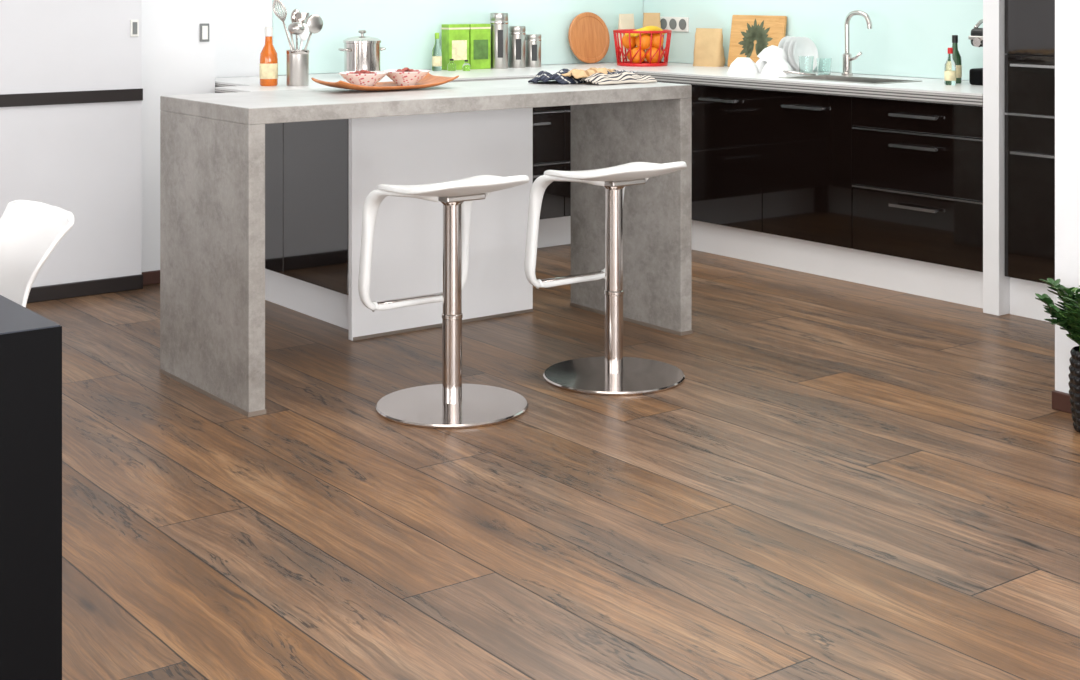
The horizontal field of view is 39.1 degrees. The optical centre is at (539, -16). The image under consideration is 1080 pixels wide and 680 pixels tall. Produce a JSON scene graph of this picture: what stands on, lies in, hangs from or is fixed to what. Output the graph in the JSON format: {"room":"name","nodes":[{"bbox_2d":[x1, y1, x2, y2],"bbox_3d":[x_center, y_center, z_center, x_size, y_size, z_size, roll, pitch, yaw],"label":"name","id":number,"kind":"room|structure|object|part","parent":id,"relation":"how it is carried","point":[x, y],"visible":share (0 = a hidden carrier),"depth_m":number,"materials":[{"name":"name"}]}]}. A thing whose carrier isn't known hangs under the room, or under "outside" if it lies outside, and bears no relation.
{"room":"kitchen","nodes":[
{"label":"kitchen","id":0,"kind":"room"},
{"bbox_2d":[0,0,141,286],"bbox_3d":[-4.065,-0.010,5.000,5.550,2.600,0.520,0,0,-37],"label":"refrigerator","id":1,"kind":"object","parent":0,"point":[84,160],"depth_m":6.30,"materials":[{"name":"paint"}]},
{"bbox_2d":[0,88,142,106],"bbox_3d":[-3.904,0.465,4.787,5.550,0.050,0.015,0,0,-37],"label":"trim","id":2,"kind":"structure","parent":1,"relation":"attached to","point":[95,96],"depth_m":6.27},
{"bbox_2d":[27,274,142,302],"bbox_3d":[-3.903,1.260,4.785,5.550,0.060,0.018,0,0,-37],"label":"baseboard","id":3,"kind":"structure","parent":1,"relation":"attached to","point":[133,282],"depth_m":6.30,"materials":[{"name":"black wood"}]},
{"bbox_2d":[130,20,138,36],"bbox_3d":[-1.718,0.183,6.443,0.036,0.072,0.011,0,0,-37],"label":"light switch","id":4,"kind":"object","parent":1,"relation":"attached to","point":[134,24],"visible":1,"depth_m":6.44,"materials":[{"name":"plastic"}]},
{"bbox_2d":[142,270,159,284],"bbox_3d":[-1.584,1.262,6.627,0.370,0.055,0.018,0,0,-37],"label":"baseboard","id":5,"kind":"structure","parent":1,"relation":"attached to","point":[149,277],"depth_m":6.55,"materials":[{"name":"brown wood"}]},
{"bbox_2d":[142,0,214,271],"bbox_3d":[-1.726,-0.010,6.814,0.370,2.600,0.450,0,0,-37],"label":"wall column","id":6,"kind":"structure","parent":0,"point":[175,61],"depth_m":6.59,"materials":[{"name":"paint"}]},
{"bbox_2d":[200,23,208,41],"bbox_3d":[-1.480,0.210,6.710,0.044,0.080,0.011,0,0,-37],"label":"light switch","id":7,"kind":"object","parent":6,"relation":"attached to","point":[204,28],"visible":1,"depth_m":6.71,"materials":[{"name":"plastic"}]},
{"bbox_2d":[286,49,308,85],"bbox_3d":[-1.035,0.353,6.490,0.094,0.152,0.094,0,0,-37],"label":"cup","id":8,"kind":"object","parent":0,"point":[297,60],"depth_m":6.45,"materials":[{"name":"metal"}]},
{"bbox_2d":[215,0,605,77],"bbox_3d":[-0.485,-0.010,7.909,2.930,2.600,0.200,0,0,-37],"label":"wall","id":9,"kind":"structure","parent":0,"point":[240,25],"depth_m":7.09,"materials":[{"name":"paint"}]},
{"bbox_2d":[272,0,642,74],"bbox_3d":[-0.342,-0.241,7.887,2.311,1.337,0.008,0,0,-37],"label":"backsplash","id":10,"kind":"structure","parent":9,"relation":"attached to","point":[407,29],"depth_m":7.68,"materials":[{"name":"green glass"}]},
{"bbox_2d":[26,244,1079,679],"bbox_3d":[0.322,1.340,1.936,8.850,0.100,10.700,0,0,-37],"label":"floor","id":11,"kind":"structure","parent":0,"point":[841,479],"depth_m":3.77,"materials":[{"name":"brown wood"}]},
{"bbox_2d":[0,295,61,679],"bbox_3d":[-1.701,0.915,2.871,0.951,0.750,1.868,0,0,-37],"label":"dining table","id":12,"kind":"object","parent":11,"relation":"on","point":[30,342],"visible":1,"depth_m":2.39,"materials":[{"name":"black wood"}]},
{"bbox_2d":[0,200,74,307],"bbox_3d":[-1.320,0.902,3.352,0.538,0.781,0.416,0,0,-37],"label":"dining chair","id":13,"kind":"object","parent":11,"relation":"on","point":[30,231],"visible":0.78,"depth_m":3.49,"materials":[{"name":"white plastic"}]},
{"bbox_2d":[265,108,532,340],"bbox_3d":[-0.863,0.885,6.428,0.820,0.810,1.687,0,0,-37],"label":"base cabinet","id":14,"kind":"object","parent":11,"relation":"on","point":[320,175],"visible":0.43,"depth_m":5.74,"materials":[{"name":"white laminate"}]},
{"bbox_3d":[-1.165,0.806,6.164,0.020,0.648,0.560,0,0,-37],"label":"door","id":15,"kind":"part","parent":14,"relation":"part of","materials":[{"name":"black paint"}]},
{"bbox_3d":[-0.842,0.806,5.738,0.020,0.648,0.500,0,0,-37],"label":"door","id":16,"kind":"part","parent":14,"relation":"part of","materials":[{"name":"black paint"}]},
{"bbox_3d":[-0.363,0.885,5.766,0.820,0.810,0.025,0,0,-37],"label":"panel","id":17,"kind":"part","parent":14,"relation":"part of","materials":[{"name":"white laminate"}]},
{"bbox_2d":[159,79,692,416],"bbox_3d":[-0.351,0.829,5.341,1.799,0.921,0.657,0,0,-37],"label":"kitchen island","id":18,"kind":"object","parent":11,"relation":"on","point":[212,145],"visible":0.92,"depth_m":4.97,"materials":[{"name":"concrete"}]},
{"bbox_3d":[-1.046,0.848,4.817,0.055,0.860,0.655,0,0,-37],"label":"leg","id":19,"kind":"part","parent":18,"relation":"part of","materials":[{"name":"concrete"}]},
{"bbox_2d":[311,73,458,90],"bbox_3d":[-0.542,0.345,5.358,0.489,0.044,0.229,0,0,-37],"label":"serving tray","id":20,"kind":"object","parent":18,"relation":"on","point":[429,80],"visible":0.93,"depth_m":5.30,"materials":[{"name":"brown wood"}]},
{"bbox_2d":[339,70,387,85],"bbox_3d":[-0.616,0.326,5.302,0.172,0.061,0.172,0,0,-37],"label":"bowl","id":21,"kind":"object","parent":20,"relation":"on","point":[363,77],"visible":0.96,"depth_m":5.25,"materials":[{"name":"white ceramic"}]},
{"bbox_2d":[383,67,429,85],"bbox_3d":[-0.477,0.325,5.420,0.172,0.063,0.172,0,0,-37],"label":"bowl","id":22,"kind":"object","parent":20,"relation":"on","point":[405,76],"visible":1,"depth_m":5.38,"materials":[{"name":"white ceramic"}]},
{"bbox_2d":[528,67,656,84],"bbox_3d":[0.182,0.341,5.768,0.441,0.054,0.391,0,0,-37],"label":"dish towel","id":23,"kind":"object","parent":18,"relation":"on","point":[601,76],"visible":1,"depth_m":5.67,"materials":[{"name":"multicoloured fabric"}]},
{"bbox_3d":[0.342,0.848,5.867,0.055,0.860,0.655,0,0,-37],"label":"leg","id":24,"kind":"part","parent":18,"relation":"part of","materials":[{"name":"concrete"}]},
{"bbox_2d":[358,175,529,428],"bbox_3d":[-0.272,0.930,4.650,0.466,0.719,0.476,0,0,-37],"label":"bar stool","id":25,"kind":"object","parent":11,"relation":"on","point":[451,404],"visible":1,"depth_m":4.62,"materials":[{"name":"silver metal"}]},
{"bbox_3d":[-0.320,0.811,4.713,0.403,0.416,0.317,0,0,-37],"label":"loop frame","id":26,"kind":"part","parent":25,"relation":"part of","materials":[{"name":"white paint"}]},
{"bbox_3d":[-0.266,0.616,4.642,0.401,0.091,0.411,0,0,-37],"label":"seat","id":27,"kind":"part","parent":25,"relation":"part of","materials":[{"name":"white paint"}]},
{"bbox_3d":[-0.269,0.643,4.646,0.140,0.018,0.160,0,0,-37],"label":"seat plate","id":28,"kind":"part","parent":25,"relation":"part of","materials":[{"name":"metal"}]},
{"bbox_2d":[533,105,570,247],"bbox_3d":[-0.256,0.885,7.511,1.445,0.810,0.692,0,0,-37],"label":"base cabinet","id":29,"kind":"object","parent":11,"relation":"on","point":[551,125],"visible":0.21,"depth_m":7.37,"materials":[{"name":"black laminate"}]},
{"bbox_3d":[-0.055,0.665,7.249,0.240,0.012,0.032,0,0,-37],"label":"handle","id":30,"kind":"part","parent":29,"relation":"part of","materials":[{"name":"metal"}]},
{"bbox_2d":[524,161,686,395],"bbox_3d":[0.240,0.930,5.006,0.466,0.719,0.476,0,0,-37],"label":"bar stool","id":31,"kind":"object","parent":11,"relation":"on","point":[611,374],"visible":1,"depth_m":4.97,"materials":[{"name":"silver metal"}]},
{"bbox_3d":[0.192,0.811,5.069,0.403,0.416,0.317,0,0,-37],"label":"loop frame","id":32,"kind":"part","parent":31,"relation":"part of","materials":[{"name":"white paint"}]},
{"bbox_3d":[0.246,0.616,4.998,0.401,0.091,0.411,0,0,-37],"label":"seat","id":33,"kind":"part","parent":31,"relation":"part of","materials":[{"name":"white paint"}]},
{"bbox_3d":[0.243,0.643,5.002,0.140,0.018,0.160,0,0,-37],"label":"seat plate","id":34,"kind":"part","parent":31,"relation":"part of","materials":[{"name":"metal"}]},
{"bbox_2d":[662,82,982,307],"bbox_3d":[1.163,0.885,7.279,0.642,0.810,2.763,0,0,-37],"label":"base cabinet","id":35,"kind":"object","parent":11,"relation":"on","point":[876,192],"visible":0.73,"depth_m":6.59,"materials":[{"name":"black laminate"}]},
{"bbox_2d":[215,62,982,105],"bbox_3d":[0.271,0.454,6.607,2.875,0.049,2.766,0,0,-37],"label":"countertop","id":36,"kind":"structure","parent":35,"relation":"on","point":[928,90],"depth_m":6.89,"materials":[{"name":"stone"}]},
{"bbox_2d":[260,27,277,85],"bbox_3d":[-1.157,0.304,6.485,0.078,0.250,0.078,0,0,-37],"label":"sauce bottle","id":37,"kind":"object","parent":36,"relation":"on","point":[268,55],"visible":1,"depth_m":6.46,"materials":[{"name":"orange glass"}]},
{"bbox_2d":[272,0,322,85],"bbox_3d":[-1.042,0.239,6.502,0.161,0.381,0.165,0,0,35],"label":"utensil holder","id":38,"kind":"object","parent":36,"relation":"on","point":[297,60],"visible":1,"depth_m":6.46,"materials":[{"name":"metal"}]},
{"bbox_2d":[338,30,385,71],"bbox_3d":[-0.830,0.319,7.097,0.234,0.220,0.178,0,0,-37],"label":"stock pot","id":39,"kind":"object","parent":36,"relation":"on","point":[362,52],"visible":0.88,"depth_m":7.03,"materials":[{"name":"silver metal"}]},
{"bbox_3d":[-0.908,0.300,7.037,0.036,0.017,0.074,0,0,-37],"label":"handle","id":40,"kind":"part","parent":39,"relation":"part of","materials":[{"name":"silver metal"}]},
{"bbox_3d":[-0.830,0.250,7.097,0.178,0.026,0.178,0,0,-37],"label":"lid","id":41,"kind":"part","parent":39,"relation":"part of","materials":[{"name":"silver metal"}]},
{"bbox_3d":[-0.830,0.224,7.097,0.038,0.030,0.038,0,0,-37],"label":"knob","id":42,"kind":"part","parent":39,"relation":"part of","materials":[{"name":"metal"}]},
{"bbox_2d":[432,33,441,70],"bbox_3d":[-0.516,0.334,7.610,0.049,0.190,0.049,0,0,-37],"label":"bottle","id":43,"kind":"object","parent":36,"relation":"on","point":[436,52],"visible":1,"depth_m":7.59,"materials":[{"name":"clear glass"}]},
{"bbox_2d":[447,59,455,70],"bbox_3d":[-0.442,0.399,7.603,0.044,0.060,0.044,0,0,-37],"label":"bottle","id":44,"kind":"object","parent":36,"relation":"on","point":[451,66],"visible":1,"depth_m":7.59,"materials":[{"name":"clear glass"}]},
{"bbox_2d":[441,24,469,69],"bbox_3d":[-0.428,0.314,7.701,0.126,0.230,0.072,0,0,-37],"label":"carton","id":45,"kind":"object","parent":36,"relation":"on","point":[455,37],"visible":0.8,"depth_m":7.67,"materials":[{"name":"green cardboard"}]},
{"bbox_2d":[452,40,466,59],"bbox_3d":[-0.407,0.329,7.673,0.090,0.100,0.002,0,0,-37],"label":"print","id":46,"kind":"object","parent":45,"relation":"attached to","point":[459,47],"depth_m":7.67},
{"bbox_2d":[462,60,469,70],"bbox_3d":[-0.368,0.402,7.596,0.040,0.055,0.040,0,0,-37],"label":"bottle","id":47,"kind":"object","parent":36,"relation":"on","point":[466,66],"visible":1,"depth_m":7.58,"materials":[{"name":"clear glass"}]},
{"bbox_2d":[469,24,490,68],"bbox_3d":[-0.323,0.314,7.781,0.126,0.230,0.072,0,0,-37],"label":"carton","id":48,"kind":"object","parent":36,"relation":"on","point":[479,34],"visible":0.81,"depth_m":7.75,"materials":[{"name":"green cardboard"}]},
{"bbox_2d":[474,40,487,59],"bbox_3d":[-0.302,0.329,7.753,0.090,0.100,0.002,0,0,-37],"label":"print","id":49,"kind":"object","parent":48,"relation":"attached to","point":[480,46],"depth_m":7.75,"materials":[{"name":"green paper"}]},
{"bbox_2d":[490,13,508,68],"bbox_3d":[-0.210,0.286,7.828,0.096,0.285,0.097,0,0,-37],"label":"steel canister","id":50,"kind":"object","parent":36,"relation":"on","point":[499,22],"visible":1,"depth_m":7.79,"materials":[{"name":"silver metal"}]},
{"bbox_2d":[509,26,525,67],"bbox_3d":[-0.117,0.322,7.898,0.088,0.215,0.090,0,0,-37],"label":"steel canister","id":51,"kind":"object","parent":36,"relation":"on","point":[517,34],"visible":1,"depth_m":7.86,"materials":[{"name":"silver metal"}]},
{"bbox_2d":[526,34,540,66],"bbox_3d":[-0.035,0.344,7.960,0.086,0.170,0.088,0,0,-37],"label":"steel canister","id":52,"kind":"object","parent":36,"relation":"on","point":[533,41],"visible":0.97,"depth_m":7.92,"materials":[{"name":"silver metal"}]},
{"bbox_2d":[568,12,609,63],"bbox_3d":[0.267,0.287,8.265,0.280,0.279,0.055,0,0,-37],"label":"round cutting board","id":53,"kind":"object","parent":36,"relation":"on","point":[588,34],"visible":1,"depth_m":8.26,"materials":[{"name":"brown wood"}]},
{"bbox_2d":[617,14,634,61],"bbox_3d":[0.478,0.294,8.386,0.113,0.270,0.072,0,0,-37],"label":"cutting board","id":54,"kind":"object","parent":36,"relation":"on","point":[626,21],"visible":0.32,"depth_m":8.36,"materials":[{"name":"beige wood"}]},
{"bbox_2d":[613,26,671,66],"bbox_3d":[0.546,0.322,8.112,0.315,0.215,0.312,0,0,-37],"label":"fruit basket","id":55,"kind":"object","parent":36,"relation":"on","point":[652,37],"visible":1,"depth_m":8.03,"materials":[{"name":"red metal"}]},
{"bbox_2d":[643,13,660,60],"bbox_3d":[0.619,0.291,8.405,0.104,0.275,0.071,0,0,9],"label":"cutting board","id":56,"kind":"object","parent":36,"relation":"on","point":[649,19],"visible":0.27,"depth_m":8.39,"materials":[{"name":"wood"}]},
{"bbox_2d":[693,28,724,66],"bbox_3d":[0.892,0.329,8.035,0.175,0.200,0.084,0,0,39],"label":"cutting board","id":57,"kind":"object","parent":36,"relation":"on","point":[708,46],"visible":1,"depth_m":8.00,"materials":[{"name":"beige wood"}]},
{"bbox_2d":[727,15,786,66],"bbox_3d":[1.115,0.293,7.815,0.056,0.273,0.380,0,0,-37],"label":"cutting board","id":58,"kind":"object","parent":36,"relation":"on","point":[750,34],"visible":0.81,"depth_m":7.82,"materials":[{"name":"brown wood"}]},
{"bbox_2d":[727,36,831,75],"bbox_3d":[1.179,0.341,7.365,0.407,0.177,0.476,0,0,-37],"label":"dishes","id":59,"kind":"object","parent":36,"relation":"on","point":[792,54],"visible":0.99,"depth_m":7.36,"materials":[{"name":"white ceramic"}]},
{"bbox_2d":[727,57,759,73],"bbox_3d":[0.991,0.392,7.408,0.160,0.075,0.160,0,0,-37],"label":"bowl","id":60,"kind":"object","parent":59,"relation":"on","point":[741,65],"depth_m":7.36,"materials":[{"name":"white ceramic"}]},
{"bbox_2d":[755,58,766,71],"bbox_3d":[1.129,0.392,7.525,0.160,0.075,0.160,0,0,-37],"label":"bowl","id":61,"kind":"object","parent":59,"relation":"on","point":[760,64],"depth_m":7.48,"materials":[{"name":"white ceramic"}]},
{"bbox_2d":[757,45,787,62],"bbox_3d":[1.147,0.339,7.412,0.160,0.075,0.160,14,9,-36],"label":"bowl","id":62,"kind":"object","parent":59,"relation":"on","point":[780,51],"depth_m":7.38,"materials":[{"name":"white ceramic"}]},
{"bbox_2d":[761,59,793,75],"bbox_3d":[1.137,0.392,7.281,0.160,0.075,0.160,0,0,-37],"label":"bowl","id":63,"kind":"object","parent":59,"relation":"on","point":[776,67],"depth_m":7.23,"materials":[{"name":"white ceramic"}]},
{"bbox_3d":[1.227,0.339,7.494,0.174,0.174,0.018,0,-10,-37],"label":"plate","id":64,"kind":"part","parent":59,"relation":"part of","materials":[{"name":"white ceramic"}]},
{"bbox_3d":[1.248,0.339,7.466,0.174,0.174,0.018,0,-10,-37],"label":"plate","id":65,"kind":"part","parent":59,"relation":"part of","materials":[{"name":"white ceramic"}]},
{"bbox_3d":[1.269,0.339,7.438,0.174,0.174,0.018,0,-10,-37],"label":"plate","id":66,"kind":"part","parent":59,"relation":"part of","materials":[{"name":"white ceramic"}]},
{"bbox_3d":[1.215,0.416,7.195,0.181,0.026,0.012,0,0,19],"label":"ladle handle","id":67,"kind":"part","parent":59,"relation":"part of","materials":[{"name":"silver metal"}]},
{"bbox_3d":[1.290,0.339,7.410,0.174,0.174,0.018,0,-10,-37],"label":"plate","id":68,"kind":"part","parent":59,"relation":"part of","materials":[{"name":"white ceramic"}]},
{"bbox_2d":[798,56,813,72],"bbox_3d":[1.268,0.384,7.241,0.072,0.090,0.072,0,0,-37],"label":"glass cup","id":69,"kind":"object","parent":59,"relation":"on","point":[805,62],"depth_m":7.21,"materials":[{"name":"clear glass"}]},
{"bbox_2d":[816,58,831,74],"bbox_3d":[1.354,0.389,7.244,0.072,0.080,0.072,0,0,-37],"label":"glass cup","id":70,"kind":"object","parent":59,"relation":"on","point":[823,64],"depth_m":7.22,"materials":[{"name":"clear glass"}]},
{"bbox_2d":[778,75,921,83],"bbox_3d":[1.401,0.510,6.891,0.320,0.169,0.570,0,0,-37],"label":"sink","id":71,"kind":"object","parent":36,"relation":"in","point":[835,78],"visible":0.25,"depth_m":7.00,"materials":[{"name":"metal"}]},
{"bbox_2d":[841,10,871,75],"bbox_3d":[1.491,0.274,7.146,0.054,0.310,0.176,0,0,-37],"label":"kitchen faucet","id":72,"kind":"object","parent":36,"relation":"on","point":[847,57],"visible":1,"depth_m":7.17,"materials":[{"name":"silver metal"}]},
{"bbox_3d":[1.486,0.337,7.152,0.014,0.047,0.073,0,0,-37],"label":"lever","id":73,"kind":"part","parent":72,"relation":"part of","materials":[{"name":"silver metal"}]},
{"bbox_3d":[1.495,0.224,7.140,0.023,0.210,0.161,0,0,-37],"label":"spout","id":74,"kind":"part","parent":72,"relation":"part of","materials":[{"name":"silver metal"}]},
{"bbox_2d":[944,48,955,84],"bbox_3d":[1.761,0.349,6.523,0.049,0.160,0.049,0,0,-37],"label":"oil bottle","id":75,"kind":"object","parent":36,"relation":"on","point":[950,66],"visible":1,"depth_m":6.51,"materials":[{"name":"clear glass"}]},
{"bbox_2d":[952,35,961,83],"bbox_3d":[1.812,0.324,6.638,0.057,0.210,0.057,0,0,-37],"label":"wine bottle","id":76,"kind":"object","parent":36,"relation":"on","point":[956,55],"visible":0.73,"depth_m":6.62,"materials":[{"name":"green glass"}]},
{"bbox_2d":[968,19,982,84],"bbox_3d":[1.989,0.287,6.502,0.242,0.284,0.230,0,0,-37],"label":"coffee machine","id":77,"kind":"object","parent":36,"relation":"on","point":[975,74],"visible":0.25,"depth_m":6.50,"materials":[{"name":"metal"}]},
{"bbox_3d":[1.934,0.168,6.567,0.179,0.046,0.016,0,0,-37],"label":"lid lever","id":78,"kind":"part","parent":77,"relation":"part of","materials":[{"name":"silver metal"}]},
{"bbox_3d":[0.844,0.545,7.194,0.032,0.012,0.240,0,0,-37],"label":"door handle","id":79,"kind":"part","parent":35,"relation":"part of","materials":[{"name":"metal"}]},
{"bbox_3d":[0.865,0.811,7.210,0.021,0.654,0.540,0,0,-37],"label":"door","id":80,"kind":"part","parent":35,"relation":"part of","materials":[{"name":"black paint"}]},
{"bbox_3d":[1.171,0.545,6.763,0.032,0.012,0.240,0,0,-37],"label":"door handle","id":81,"kind":"part","parent":35,"relation":"part of","materials":[{"name":"metal"}]},
{"bbox_3d":[1.192,0.811,6.779,0.021,0.654,0.535,0,0,-37],"label":"door","id":82,"kind":"part","parent":35,"relation":"part of","materials":[{"name":"black paint"}]},
{"bbox_3d":[1.168,0.540,6.885,0.069,0.120,2.128,0,0,-37],"label":"rail","id":83,"kind":"part","parent":35,"relation":"part of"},
{"bbox_3d":[1.543,0.542,6.271,0.032,0.012,0.240,0,0,-37],"label":"drawer handle","id":84,"kind":"part","parent":35,"relation":"part of","materials":[{"name":"metal"}]},
{"bbox_3d":[1.543,0.670,6.271,0.032,0.012,0.240,0,0,-37],"label":"drawer handle","id":85,"kind":"part","parent":35,"relation":"part of","materials":[{"name":"metal"}]},
{"bbox_3d":[1.543,0.920,6.271,0.032,0.012,0.240,0,0,-37],"label":"drawer handle","id":86,"kind":"part","parent":35,"relation":"part of","materials":[{"name":"metal"}]},
{"bbox_3d":[1.564,0.546,6.287,0.021,0.124,0.691,0,0,-37],"label":"drawer","id":87,"kind":"part","parent":35,"relation":"part of","materials":[{"name":"black laminate"}]},
{"bbox_3d":[1.564,0.735,6.287,0.021,0.246,0.691,0,0,-37],"label":"drawer","id":88,"kind":"part","parent":35,"relation":"part of","materials":[{"name":"black laminate"}]},
{"bbox_3d":[1.564,1.000,6.287,0.021,0.276,0.691,0,0,-37],"label":"drawer","id":89,"kind":"part","parent":35,"relation":"part of","materials":[{"name":"black laminate"}]},
{"bbox_2d":[983,0,1054,321],"bbox_3d":[2.291,0.140,5.796,0.648,2.300,0.960,0,0,-37],"label":"tall cabinet","id":90,"kind":"object","parent":11,"relation":"on","point":[1019,35],"visible":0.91,"depth_m":5.89,"materials":[{"name":"laminate"}]},
{"bbox_3d":[2.024,0.140,6.149,0.648,2.300,0.075,0,0,-37],"label":"panel","id":91,"kind":"part","parent":90,"relation":"part of","materials":[{"name":"white laminate"}]},
{"bbox_2d":[1035,278,1079,432],"bbox_3d":[1.580,1.069,4.379,0.271,0.442,0.291,0,0,-9],"label":"potted plant","id":92,"kind":"object","parent":11,"relation":"on","point":[1068,318],"visible":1,"depth_m":4.38,"materials":[{"name":"green plant"}]},
{"bbox_2d":[1053,286,1079,347],"bbox_3d":[1.587,0.961,4.394,0.193,0.226,0.206,0,0,-37],"label":"leaves","id":93,"kind":"object","parent":92,"relation":"attached to","point":[1068,318],"depth_m":4.38,"materials":[{"name":"green plant"}]},
{"bbox_3d":[1.598,1.173,4.394,0.131,0.235,0.134,0,0,-37],"label":"pot","id":94,"kind":"part","parent":92,"relation":"part of","materials":[{"name":"black ceramic"}]},
{"bbox_2d":[668,62,968,80],"bbox_3d":[1.795,-0.010,7.158,0.200,2.600,3.750,0,0,-37],"label":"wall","id":95,"kind":"structure","parent":0,"point":[668,62],"depth_m":7.21,"materials":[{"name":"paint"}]},
{"bbox_2d":[643,0,982,79],"bbox_3d":[1.419,-0.241,7.482,0.008,1.337,2.760,0,0,-37],"label":"backsplash","id":96,"kind":"structure","parent":95,"relation":"attached to","point":[908,38],"depth_m":7.29,"materials":[{"name":"green glass"}]},
{"bbox_2d":[660,16,688,31],"bbox_3d":[0.743,0.215,8.359,0.011,0.080,0.228,0,0,-37],"label":"power outlet","id":97,"kind":"object","parent":96,"relation":"attached to","point":[681,24],"visible":0.98,"depth_m":8.35,"materials":[{"name":"plastic"}]},
{"bbox_2d":[660,18,666,28],"bbox_3d":[0.685,0.215,8.428,0.002,0.060,0.060,0,0,-37],"label":"socket","id":98,"kind":"object","parent":97,"relation":"attached to","point":[663,21],"depth_m":8.43,"materials":[{"name":"grey plastic"}]},
{"bbox_2d":[669,19,676,28],"bbox_3d":[0.732,0.215,8.366,0.002,0.060,0.060,0,0,-37],"label":"socket","id":99,"kind":"object","parent":97,"relation":"attached to","point":[672,22],"depth_m":8.37,"materials":[{"name":"grey plastic"}]},
{"bbox_2d":[679,19,685,29],"bbox_3d":[0.779,0.215,8.304,0.002,0.060,0.060,0,0,-37],"label":"socket","id":100,"kind":"object","parent":97,"relation":"attached to","point":[682,22],"depth_m":8.31,"materials":[{"name":"grey plastic"}]},
{"bbox_2d":[1055,0,1079,392],"bbox_3d":[3.667,-0.010,1.990,0.150,2.600,6.750,0,0,-37],"label":"wall","id":101,"kind":"structure","parent":0,"point":[1067,12],"depth_m":4.60,"materials":[{"name":"white paint"}]},
{"bbox_2d":[1052,390,1071,413],"bbox_3d":[3.600,1.262,1.940,0.018,0.055,6.750,0,0,-37],"label":"baseboard","id":102,"kind":"structure","parent":101,"relation":"attached to","point":[1060,400],"depth_m":4.60,"materials":[{"name":"brown wood"}]}
]}

